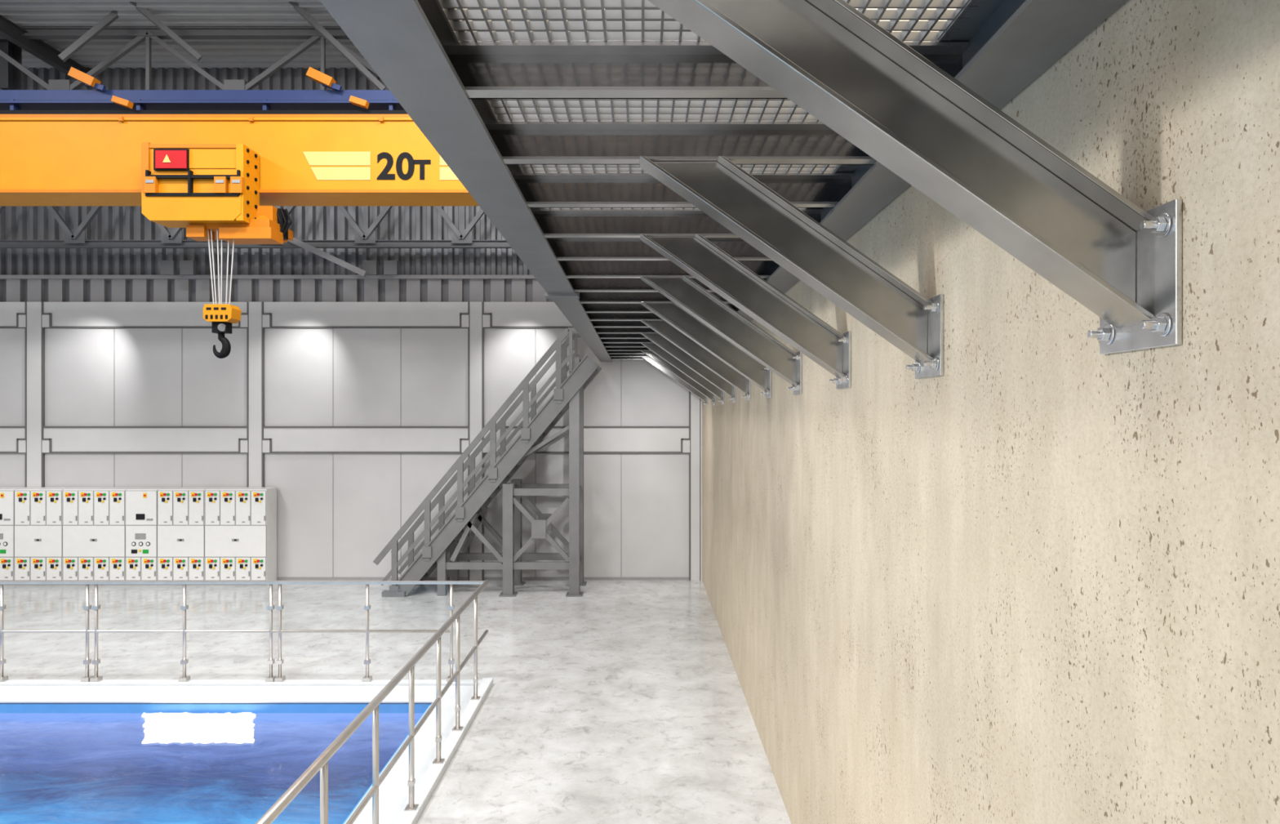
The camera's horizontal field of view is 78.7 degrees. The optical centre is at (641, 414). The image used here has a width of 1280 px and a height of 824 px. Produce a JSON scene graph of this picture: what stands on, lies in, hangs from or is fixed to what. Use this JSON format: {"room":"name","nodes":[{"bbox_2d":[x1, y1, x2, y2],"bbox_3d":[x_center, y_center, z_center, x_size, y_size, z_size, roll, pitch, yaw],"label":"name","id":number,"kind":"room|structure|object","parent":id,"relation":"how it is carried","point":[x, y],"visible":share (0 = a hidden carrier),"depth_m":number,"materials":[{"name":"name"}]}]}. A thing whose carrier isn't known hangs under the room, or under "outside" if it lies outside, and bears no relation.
{"room":"factory floor","nodes":[
{"label":"factory floor","id":0,"kind":"room"},
{"bbox_2d":[0,1,385,89],"bbox_3d":[-11.818,-7.136,13.015,13.880,1.940,8.030,0,0,0],"label":"roof truss","id":1,"kind":"structure","parent":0,"point":[11,32],"depth_m":14.72,"materials":[{"name":"grey metal"}]},
{"bbox_2d":[0,712,423,823],"bbox_3d":[-13.320,3.740,3.369,21.359,0.040,12.739,0,0,0],"label":"pool water","id":2,"kind":"object","parent":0,"point":[55,767],"depth_m":8.21,"materials":[{"name":"blue liquid"}]},
{"bbox_2d":[141,711,256,743],"bbox_3d":[-5.294,3.709,9.268,1.798,0.018,0.896,0,0,0],"label":"light reflection","id":3,"kind":"object","parent":2,"relation":"on","point":[161,727],"visible":1,"depth_m":9.22,"materials":[{"name":"white liquid"}]},
{"bbox_2d":[0,67,553,302],"bbox_3d":[-11.341,-5.029,17.150,25.318,5.142,0.360,0,0,0],"label":"cladding","id":4,"kind":"object","parent":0,"point":[26,274],"depth_m":17.06,"materials":[{"name":"grey metal"}]},
{"bbox_2d":[0,0,676,68],"bbox_3d":[-11.191,-7.640,7.165,25.618,0.220,20.330,0,0,0],"label":"roof truss","id":5,"kind":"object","parent":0,"point":[215,53],"depth_m":15.08,"materials":[{"name":"grey metal"}]},
{"bbox_2d":[0,39,22,89],"bbox_3d":[-12.695,-7.031,15.600,0.340,1.138,0.340,0,0,0],"label":"steel column","id":6,"kind":"structure","parent":5,"relation":"attached to","point":[11,77],"depth_m":15.68,"materials":[{"name":"grey metal"}]},
{"bbox_2d":[0,26,692,89],"bbox_3d":[-10.839,-6.810,15.200,26.322,1.399,0.160,0,0,0],"label":"roof truss","id":7,"kind":"object","parent":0,"point":[139,35],"depth_m":15.16,"materials":[{"name":"grey metal"}]},
{"bbox_2d":[0,302,702,580],"bbox_3d":[-11.341,0.571,17.149,25.318,6.058,0.362,0,0,0],"label":"wall","id":8,"kind":"structure","parent":0,"point":[354,412],"depth_m":17.03,"materials":[{"name":"metal"}]},
{"bbox_2d":[0,579,791,823],"bbox_3d":[-11.241,4.450,7.115,25.518,1.700,20.230,0,0,0],"label":"floor","id":9,"kind":"structure","parent":0,"point":[621,701],"depth_m":10.94,"materials":[{"name":"concrete"}]},
{"bbox_2d":[0,487,25,585],"bbox_3d":[-13.583,2.585,16.707,0.644,2.029,0.505,0,0,0],"label":"tall cabinet","id":10,"kind":"object","parent":9,"relation":"on","point":[6,494],"visible":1,"depth_m":16.48,"materials":[{"name":"white metal"}]},
{"bbox_2d":[14,487,72,585],"bbox_3d":[-12.746,2.585,16.707,1.006,2.029,0.505,0,0,0],"label":"tall cabinet","id":11,"kind":"object","parent":9,"relation":"on","point":[38,511],"visible":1,"depth_m":16.48,"materials":[{"name":"white metal"}]},
{"bbox_2d":[62,487,134,585],"bbox_3d":[-11.572,2.585,16.707,1.317,2.029,0.505,0,0,0],"label":"tall cabinet","id":12,"kind":"object","parent":9,"relation":"on","point":[94,518],"visible":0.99,"depth_m":16.48,"materials":[{"name":"white metal"}]},
{"bbox_2d":[125,487,165,585],"bbox_3d":[-10.571,2.585,16.707,0.661,2.029,0.505,0,0,0],"label":"tall cabinet","id":13,"kind":"object","parent":9,"relation":"on","point":[141,503],"visible":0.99,"depth_m":16.48,"materials":[{"name":"white metal"}]},
{"bbox_2d":[157,487,212,585],"bbox_3d":[-9.734,2.585,16.707,0.989,2.029,0.505,0,0,0],"label":"tall cabinet","id":14,"kind":"object","parent":9,"relation":"on","point":[180,510],"visible":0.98,"depth_m":16.48,"materials":[{"name":"white metal"}]},
{"bbox_2d":[204,487,276,585],"bbox_3d":[-8.578,2.585,16.707,1.300,2.029,0.505,0,0,0],"label":"tall cabinet","id":15,"kind":"object","parent":9,"relation":"on","point":[241,522],"visible":0.98,"depth_m":16.48,"materials":[{"name":"white metal"}]},
{"bbox_2d":[0,677,493,823],"bbox_3d":[-12.990,3.554,3.710,22.020,0.089,13.420,0,0,0],"label":"pool coping","id":16,"kind":"object","parent":9,"relation":"on","point":[393,791],"visible":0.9,"depth_m":9.85},
{"bbox_2d":[0,580,484,681],"bbox_3d":[-13.020,2.870,10.360,21.960,1.319,0.100,0,0,0],"label":"railing","id":17,"kind":"object","parent":16,"relation":"on","point":[86,678],"depth_m":10.34,"materials":[{"name":"silver metal"}]},
{"bbox_2d":[255,579,488,823],"bbox_3d":[-2.055,2.849,5.430,0.100,1.320,9.860,0,0,0],"label":"railing","id":18,"kind":"object","parent":16,"relation":"on","point":[321,763],"depth_m":6.68,"materials":[{"name":"silver metal"}]},
{"bbox_2d":[373,327,601,596],"bbox_3d":[-3.088,0.972,16.090,4.487,5.404,1.340,0,0,0],"label":"staircase","id":19,"kind":"structure","parent":9,"relation":"on","point":[568,393],"depth_m":15.50,"materials":[{"name":"grey metal"}]},
{"bbox_2d":[702,0,1279,823],"bbox_3d":[1.468,-2.000,7.165,0.300,11.200,20.330,0,0,0],"label":"wall","id":20,"kind":"structure","parent":0,"point":[1035,579],"depth_m":2.55,"materials":[{"name":"beige concrete"}]},
{"bbox_2d":[0,205,511,277],"bbox_3d":[-11.351,-4.583,16.455,25.298,3.409,0.430,0,0,0],"label":"roof truss","id":21,"kind":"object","parent":20,"relation":"attached to","point":[463,237],"depth_m":16.53,"materials":[{"name":"metal"}]},
{"bbox_2d":[640,356,708,406],"bbox_3d":[0.654,-0.662,15.560,1.326,0.983,0.320,0,0,0],"label":"brace","id":22,"kind":"object","parent":20,"relation":"attached to","point":[648,359],"visible":0.48,"depth_m":15.55,"materials":[{"name":"metal"}]},
{"bbox_2d":[640,350,715,404],"bbox_3d":[0.654,-0.662,14.060,1.326,0.983,0.320,0,0,0],"label":"brace","id":23,"kind":"object","parent":20,"relation":"attached to","point":[651,354],"visible":0.53,"depth_m":14.06,"materials":[{"name":"metal"}]},
{"bbox_2d":[640,342,724,404],"bbox_3d":[0.654,-0.662,12.560,1.326,0.983,0.320,0,0,0],"label":"brace","id":24,"kind":"object","parent":20,"relation":"attached to","point":[653,347],"visible":0.5,"depth_m":12.55,"materials":[{"name":"metal"}]},
{"bbox_2d":[640,333,735,402],"bbox_3d":[0.654,-0.662,11.060,1.326,0.983,0.320,0,0,0],"label":"brace","id":25,"kind":"object","parent":20,"relation":"attached to","point":[655,338],"visible":0.55,"depth_m":11.05,"materials":[{"name":"metal"}]},
{"bbox_2d":[640,320,751,400],"bbox_3d":[0.654,-0.662,9.560,1.326,0.983,0.320,0,0,0],"label":"brace","id":26,"kind":"object","parent":20,"relation":"attached to","point":[663,328],"visible":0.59,"depth_m":9.55,"materials":[{"name":"metal"}]},
{"bbox_2d":[640,302,771,398],"bbox_3d":[0.654,-0.662,8.060,1.326,0.983,0.320,0,0,0],"label":"brace","id":27,"kind":"object","parent":20,"relation":"attached to","point":[672,313],"visible":0.8,"depth_m":8.05,"materials":[{"name":"metal"}]},
{"bbox_2d":[640,275,802,395],"bbox_3d":[0.654,-0.662,6.560,1.326,0.983,0.320,0,0,0],"label":"brace","id":28,"kind":"object","parent":20,"relation":"attached to","point":[683,291],"visible":1,"depth_m":6.55,"materials":[{"name":"metal"}]},
{"bbox_2d":[320,0,1127,361],"bbox_3d":[0.194,-1.255,7.730,2.228,0.280,18.460,0,0,0],"label":"walkway","id":29,"kind":"object","parent":20,"relation":"attached to","point":[548,132],"visible":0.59,"depth_m":3.38,"materials":[{"name":"grey metal"}]},
{"bbox_2d":[640,234,851,389],"bbox_3d":[0.654,-0.662,5.060,1.326,0.983,0.320,0,0,0],"label":"brace","id":30,"kind":"object","parent":20,"relation":"attached to","point":[830,348],"visible":1,"depth_m":5.05,"materials":[{"name":"metal"}]},
{"bbox_2d":[639,155,943,378],"bbox_3d":[0.654,-0.662,3.560,1.326,0.983,0.320,0,0,0],"label":"brace","id":31,"kind":"object","parent":20,"relation":"attached to","point":[913,322],"visible":1,"depth_m":3.55,"materials":[{"name":"metal"}]},
{"bbox_2d":[647,0,1182,354],"bbox_3d":[0.654,-0.662,2.060,1.326,0.983,0.320,0,0,0],"label":"brace","id":32,"kind":"object","parent":20,"relation":"attached to","point":[1120,260],"visible":1,"depth_m":2.05,"materials":[{"name":"metal"}]},
{"bbox_3d":[1.061,-2.777,13.265,0.513,0.600,7.530,0,0,0],"label":"beam","id":33,"kind":"structure","parent":20,"relation":"attached to","visible":0},
{"bbox_2d":[0,66,479,358],"bbox_3d":[-11.200,-3.149,12.400,24.600,4.603,2.400,0,0,0],"label":"crane","id":34,"kind":"object","parent":33,"relation":"on","point":[212,164],"visible":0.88,"depth_m":12.03,"materials":[{"name":"yellow metal"}]}
]}

